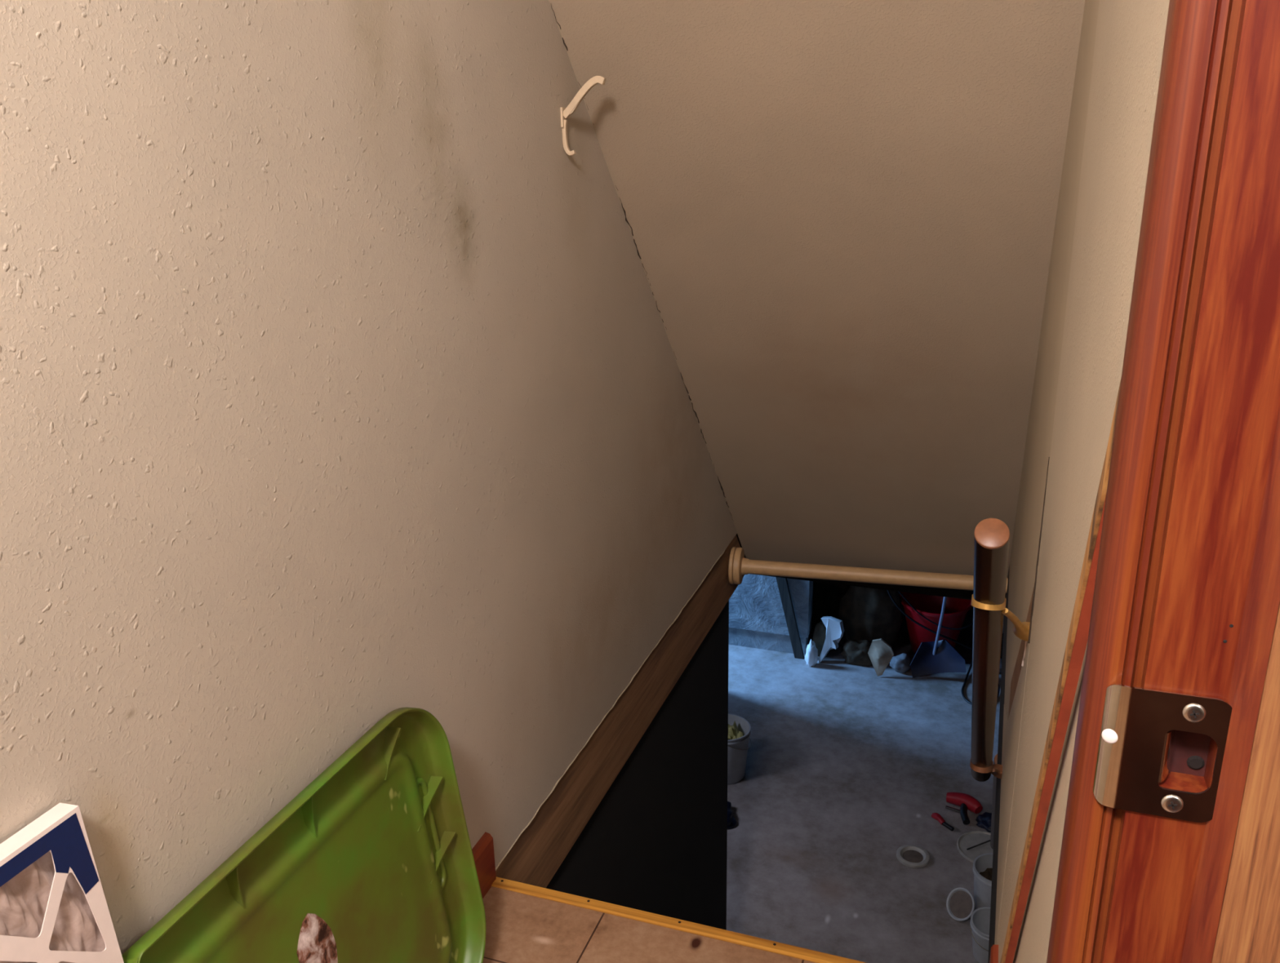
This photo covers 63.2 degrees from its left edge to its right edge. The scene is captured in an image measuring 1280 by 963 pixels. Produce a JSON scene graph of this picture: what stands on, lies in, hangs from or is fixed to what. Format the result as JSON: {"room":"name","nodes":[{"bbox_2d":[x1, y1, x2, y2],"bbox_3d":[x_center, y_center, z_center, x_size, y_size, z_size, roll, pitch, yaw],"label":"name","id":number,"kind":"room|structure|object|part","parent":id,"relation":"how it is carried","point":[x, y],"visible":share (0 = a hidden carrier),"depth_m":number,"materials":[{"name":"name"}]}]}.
{"room":"basement stairwell","nodes":[
{"label":"basement stairwell","id":0,"kind":"room"},
{"bbox_2d":[0,0,737,955],"bbox_3d":[-1.004,1.368,0.146,0.112,4.850,7.770,5,19,19],"label":"wall","id":1,"kind":"structure","parent":0,"point":[339,394],"depth_m":1.34,"materials":[{"name":"paint"}]},
{"bbox_2d":[471,832,496,898],"bbox_3d":[-0.509,0.903,1.284,0.015,0.102,1.413,5,19,19],"label":"baseboard","id":2,"kind":"structure","parent":1,"relation":"attached to","point":[483,855],"depth_m":1.88,"materials":[{"name":"red wood"}]},
{"bbox_2d":[560,75,606,155],"bbox_3d":[-0.104,-0.680,1.935,0.089,0.138,0.018,5,19,19],"label":"coat hook","id":3,"kind":"object","parent":1,"relation":"attached to","point":[566,113],"visible":1,"depth_m":1.93,"materials":[{"name":"beige paint"}]},
{"bbox_3d":[-0.126,-0.691,1.940,0.043,0.057,0.018,5,19,19],"label":"mounting plate","id":4,"kind":"part","parent":3,"relation":"part of","materials":[{"name":"beige paint"}]},
{"bbox_2d":[495,535,744,888],"bbox_3d":[0.028,0.535,2.877,0.050,0.214,2.000,5,19,19],"label":"trim","id":5,"kind":"structure","parent":1,"relation":"attached to","point":[540,850],"depth_m":2.55,"materials":[{"name":"brown wood"}]},
{"bbox_2d":[728,546,1008,593],"bbox_3d":[0.744,0.313,3.444,0.894,0.128,0.128,3,19,14],"label":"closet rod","id":6,"kind":"object","parent":1,"relation":"attached to","point":[739,566],"visible":0.96,"depth_m":3.44,"materials":[{"name":"brown wood"}]},
{"bbox_2d":[482,886,814,962],"bbox_3d":[-0.786,1.764,-0.848,1.012,0.190,5.900,5,19,19],"label":"floor","id":7,"kind":"structure","parent":0,"point":[521,928],"depth_m":1.78,"materials":[{"name":"brown tile"}]},
{"bbox_2d":[0,803,124,962],"bbox_3d":[-0.587,0.715,0.885,0.080,0.708,0.462,5,19,19],"label":"cardboard box","id":8,"kind":"object","parent":7,"relation":"on","point":[54,908],"visible":1,"depth_m":0.97,"materials":[{"name":"white cardboard"}]},
{"bbox_2d":[0,813,98,894],"bbox_3d":[-0.605,0.420,0.792,0.007,0.081,0.460,5,19,19],"label":"print","id":9,"kind":"object","parent":8,"relation":"attached to","point":[63,837],"depth_m":0.96},
{"bbox_2d":[121,707,485,962],"bbox_3d":[-0.385,0.634,1.377,0.100,0.517,0.593,5,19,19],"label":"plastic lid","id":10,"kind":"object","parent":7,"relation":"on","point":[372,861],"visible":0.97,"depth_m":1.41,"materials":[{"name":"green plastic"}]},
{"bbox_2d":[491,877,865,962],"bbox_3d":[0.137,0.790,1.791,0.886,0.034,0.028,5,19,19],"label":"trim","id":11,"kind":"structure","parent":7,"relation":"attached to","point":[710,932],"depth_m":1.81,"materials":[{"name":"yellow metal"}]},
{"bbox_2d":[1000,377,1121,962],"bbox_3d":[0.384,0.356,1.018,0.011,1.279,0.750,5,19,18],"label":"wood strip","id":12,"kind":"object","parent":7,"relation":"on","point":[1077,637],"visible":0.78,"depth_m":0.81,"materials":[{"name":"brown wood"}]},
{"bbox_2d":[728,573,813,655],"bbox_3d":[0.148,0.142,7.980,2.378,2.235,0.160,5,19,19],"label":"wall","id":13,"kind":"structure","parent":0,"point":[757,618],"depth_m":7.88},
{"bbox_2d":[548,0,1084,577],"bbox_3d":[0.407,-0.580,2.202,0.898,2.626,2.420,5,19,19],"label":"ceiling","id":14,"kind":"structure","parent":0,"point":[840,215],"depth_m":2.19,"materials":[{"name":"beige paint"}]},
{"bbox_2d":[726,600,1004,962],"bbox_3d":[0.763,2.230,5.333,5.600,0.100,8.100,5,19,19],"label":"floor","id":15,"kind":"structure","parent":0,"point":[848,766],"depth_m":6.14,"materials":[{"name":"concrete"}]},
{"bbox_2d":[727,801,737,829],"bbox_3d":[0.440,1.920,6.020,0.268,0.072,0.254,5,19,19],"label":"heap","id":16,"kind":"object","parent":15,"relation":"on","point":[731,821],"visible":0.19,"depth_m":5.97,"materials":[{"name":"black plastic"}]},
{"bbox_2d":[727,714,751,785],"bbox_3d":[0.528,1.656,6.406,0.320,0.330,0.319,5,19,19],"label":"bucket","id":17,"kind":"object","parent":15,"relation":"on","point":[739,728],"visible":0.53,"depth_m":6.32,"materials":[{"name":"white plastic"}]},
{"bbox_3d":[0.603,1.567,6.376,0.166,0.091,0.325,-1,18,0],"label":"handle","id":18,"kind":"part","parent":17,"relation":"part of","materials":[{"name":"metal"}]},
{"bbox_2d":[775,577,804,659],"bbox_3d":[1.075,0.824,7.748,0.333,1.050,0.033,6,20,21],"label":"board","id":19,"kind":"object","parent":15,"relation":"on","point":[782,583],"visible":0.56,"depth_m":7.78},
{"bbox_2d":[804,639,817,666],"bbox_3d":[1.274,1.266,7.719,0.102,0.220,0.090,5,19,19],"label":"scrap","id":20,"kind":"object","parent":15,"relation":"on","point":[811,654],"visible":1,"depth_m":7.70,"materials":[{"name":"white paper"}]},
{"bbox_2d":[812,621,826,657],"bbox_3d":[1.371,1.183,7.853,0.133,0.289,0.080,5,19,19],"label":"chunk","id":21,"kind":"object","parent":15,"relation":"on","point":[820,632],"visible":0.49,"depth_m":7.82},
{"bbox_2d":[818,616,844,662],"bbox_3d":[1.427,1.183,7.744,0.172,0.354,0.102,5,19,19],"label":"plastic bag","id":22,"kind":"object","parent":15,"relation":"on","point":[834,627],"visible":1,"depth_m":7.72,"materials":[{"name":"white plastic"}]},
{"bbox_2d":[840,639,871,666],"bbox_3d":[1.618,1.263,7.733,0.242,0.203,0.113,5,19,19],"label":"sack","id":23,"kind":"object","parent":15,"relation":"on","point":[855,652],"visible":0.91,"depth_m":7.70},
{"bbox_2d":[839,586,902,648],"bbox_3d":[1.752,0.919,7.867,0.471,0.768,0.365,5,19,19],"label":"sack","id":24,"kind":"object","parent":15,"relation":"on","point":[868,614],"visible":0.48,"depth_m":7.76,"materials":[{"name":"black plastic"}]},
{"bbox_2d":[867,639,893,676],"bbox_3d":[1.748,1.280,7.553,0.187,0.259,0.094,5,19,19],"label":"flap","id":25,"kind":"object","parent":15,"relation":"on","point":[880,653],"visible":1,"depth_m":7.54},
{"bbox_2d":[889,653,912,673],"bbox_3d":[1.917,1.327,7.633,0.163,0.132,0.148,5,19,19],"label":"stone","id":26,"kind":"object","parent":15,"relation":"on","point":[900,664],"visible":0.98,"depth_m":7.59,"materials":[{"name":"grey stone"}]},
{"bbox_2d":[896,844,929,868],"bbox_3d":[1.487,2.043,5.665,0.176,0.021,0.176,5,19,19],"label":"round lid","id":27,"kind":"object","parent":15,"relation":"on","point":[909,855],"visible":1,"depth_m":5.66,"materials":[{"name":"plastic"}]},
{"bbox_2d":[899,591,972,653],"bbox_3d":[2.208,1.062,7.811,0.530,0.514,0.527,5,19,19],"label":"tub","id":28,"kind":"object","parent":15,"relation":"on","point":[930,606],"visible":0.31,"depth_m":7.72,"materials":[{"name":"red plastic"}]},
{"bbox_2d":[897,591,973,630],"bbox_3d":[2.149,0.928,7.516,0.593,0.273,0.067,3,19,11],"label":"cord","id":29,"kind":"object","parent":28,"relation":"on","point":[900,593],"visible":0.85,"depth_m":7.54,"materials":[{"name":"black rubber"}]},
{"bbox_2d":[910,596,965,678],"bbox_3d":[2.148,0.896,7.377,0.392,1.100,0.148,5,19,19],"label":"shovel","id":30,"kind":"object","parent":15,"relation":"on","point":[937,656],"visible":0.94,"depth_m":7.51,"materials":[{"name":"blue plastic"}]},
{"bbox_3d":[2.156,1.281,7.504,0.392,0.289,0.148,5,19,19],"label":"blade","id":31,"kind":"part","parent":30,"relation":"part of","materials":[{"name":"blue plastic"}]},
{"bbox_2d":[931,813,954,831],"bbox_3d":[1.724,1.938,5.928,0.041,0.038,0.156,-10,20,-26],"label":"clamp","id":32,"kind":"object","parent":15,"relation":"on","point":[936,816],"visible":1,"depth_m":5.92,"materials":[{"name":"red plastic"}]},
{"bbox_3d":[1.706,1.931,5.947,0.029,0.034,0.089,-10,20,-26],"label":"handle","id":33,"kind":"part","parent":32,"relation":"part of","materials":[{"name":"red plastic"}]},
{"bbox_3d":[1.710,1.927,5.958,0.037,0.035,0.086,-12,21,-31],"label":"handle","id":34,"kind":"part","parent":32,"relation":"part of","materials":[{"name":"red plastic"}]},
{"bbox_2d":[886,590,1001,658],"bbox_3d":[2.256,1.055,7.603,0.953,0.654,0.207,0,18,2],"label":"cord","id":35,"kind":"object","parent":15,"relation":"on","point":[888,591],"visible":0.65,"depth_m":7.58,"materials":[{"name":"black rubber"}]},
{"bbox_2d":[946,888,975,921],"bbox_3d":[1.609,2.123,5.218,0.101,0.134,0.158,-10,20,-25],"label":"round lid","id":36,"kind":"object","parent":15,"relation":"on","point":[960,903],"visible":0.99,"depth_m":5.22,"materials":[{"name":"white plastic"}]},
{"bbox_2d":[945,792,982,825],"bbox_3d":[1.849,1.874,6.013,0.192,0.089,0.214,-18,24,-41],"label":"power tool","id":37,"kind":"object","parent":15,"relation":"on","point":[966,802],"visible":1,"depth_m":6.00,"materials":[{"name":"red plastic"}]},
{"bbox_2d":[956,831,993,862],"bbox_3d":[1.894,2.019,5.715,0.292,0.018,0.292,5,19,19],"label":"round lid","id":38,"kind":"object","parent":15,"relation":"on","point":[970,839],"visible":0.57,"depth_m":5.75,"materials":[{"name":"plastic"}]},
{"bbox_2d":[966,840,990,850],"bbox_3d":[1.880,2.000,5.735,0.195,0.013,0.011,-9,20,-23],"label":"stick","id":39,"kind":"object","parent":38,"relation":"on","point":[984,842],"visible":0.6,"depth_m":5.72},
{"bbox_2d":[969,907,990,962],"bbox_3d":[1.654,2.176,4.927,0.184,0.235,0.184,15,24,41],"label":"bucket","id":40,"kind":"object","parent":15,"relation":"on","point":[980,922],"visible":0.52,"depth_m":4.93,"materials":[{"name":"white plastic"}]},
{"bbox_3d":[1.653,2.147,4.875,0.195,0.079,0.087,-1,18,0],"label":"handle","id":41,"kind":"part","parent":40,"relation":"part of","materials":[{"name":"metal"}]},
{"bbox_2d":[960,661,999,704],"bbox_3d":[2.461,1.385,7.484,0.257,0.098,0.825,5,19,19],"label":"cord","id":42,"kind":"object","parent":15,"relation":"on","point":[971,665],"visible":0.42,"depth_m":7.36,"materials":[{"name":"black rubber"}]},
{"bbox_2d":[972,853,992,910],"bbox_3d":[1.792,2.056,5.240,0.236,0.250,0.236,5,19,19],"label":"bucket","id":43,"kind":"object","parent":15,"relation":"on","point":[982,868],"visible":0.4,"depth_m":5.22,"materials":[{"name":"white plastic"}]},
{"bbox_2d":[975,812,991,832],"bbox_3d":[2.010,1.932,5.911,0.194,0.057,0.180,5,19,19],"label":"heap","id":44,"kind":"object","parent":15,"relation":"on","point":[984,820],"visible":0.43,"depth_m":5.90,"materials":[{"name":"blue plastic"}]},
{"bbox_2d":[999,657,1001,672],"bbox_3d":[2.563,1.333,7.596,0.223,0.120,0.104,5,19,19],"label":"stone","id":45,"kind":"object","parent":15,"relation":"on","point":[1000,668],"visible":0.06,"depth_m":7.53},
{"bbox_3d":[0.527,1.706,3.190,0.880,2.246,2.186,5,19,19],"label":"staircase","id":46,"kind":"structure","parent":15,"relation":"on","visible":0},
{"bbox_2d":[990,754,997,849],"bbox_3d":[1.095,0.999,3.170,0.041,0.847,0.806,6,20,21],"label":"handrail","id":47,"kind":"object","parent":46,"relation":"attached to","point":[996,756],"visible":0.27,"depth_m":3.12,"materials":[{"name":"black metal"}]},
{"bbox_2d":[736,533,1005,599],"bbox_3d":[1.238,-0.436,6.007,5.600,0.055,4.975,5,19,19],"label":"trim","id":48,"kind":"structure","parent":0,"point":[954,593],"depth_m":3.61,"materials":[{"name":"brown wood"}]},
{"bbox_2d":[994,0,1169,962],"bbox_3d":[0.755,-0.468,1.694,0.125,2.400,2.729,5,19,19],"label":"wall","id":49,"kind":"structure","parent":0,"point":[1130,34],"depth_m":1.11,"materials":[{"name":"paint"}]},
{"bbox_2d":[989,945,998,962],"bbox_3d":[0.426,0.888,1.276,0.010,0.098,0.800,5,19,18],"label":"baseboard","id":50,"kind":"structure","parent":49,"relation":"attached to","point":[994,948],"depth_m":1.60,"materials":[{"name":"red wood"}]},
{"bbox_2d":[987,564,1009,962],"bbox_3d":[0.915,0.616,2.575,0.040,0.214,2.000,5,19,19],"label":"trim","id":51,"kind":"structure","parent":49,"relation":"attached to","point":[995,855],"depth_m":2.32,"materials":[{"name":"black wood"}]},
{"bbox_2d":[969,518,1030,782],"bbox_3d":[0.590,0.339,1.714,0.105,0.850,0.802,5,19,19],"label":"handrail","id":52,"kind":"object","parent":49,"relation":"attached to","point":[991,535],"visible":0.95,"depth_m":1.49,"materials":[{"name":"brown wood"}]},
{"bbox_3d":[0.571,0.338,1.722,0.041,0.848,0.800,6,19,20],"label":"rail","id":53,"kind":"part","parent":52,"relation":"part of","materials":[{"name":"brown wood"}]},
{"bbox_3d":[0.744,0.602,2.151,0.046,0.048,0.063,5,19,19],"label":"arm","id":54,"kind":"part","parent":52,"relation":"part of"},
{"bbox_3d":[0.543,0.203,1.477,0.045,0.094,0.124,10,21,30],"label":"arm","id":55,"kind":"part","parent":52,"relation":"part of","materials":[{"name":"gold metal"}]},
{"bbox_3d":[0.715,0.326,1.973,0.001,0.720,0.895,5,19,19],"label":"torn panel","id":56,"kind":"part","parent":49,"relation":"part of","materials":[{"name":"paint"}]},
{"bbox_2d":[1046,0,1279,962],"bbox_3d":[0.300,0.081,0.520,0.140,2.110,0.061,11,22,32],"label":"door frame","id":57,"kind":"structure","parent":49,"relation":"in","point":[1186,597],"depth_m":0.49,"materials":[{"name":"red wood"}]},
{"bbox_2d":[1092,684,1231,822],"bbox_3d":[0.266,0.138,0.531,0.058,0.071,0.012,5,19,19],"label":"strike plate","id":58,"kind":"object","parent":57,"relation":"attached to","point":[1135,748],"visible":1,"depth_m":0.53,"materials":[{"name":"brown metal"}]}
]}

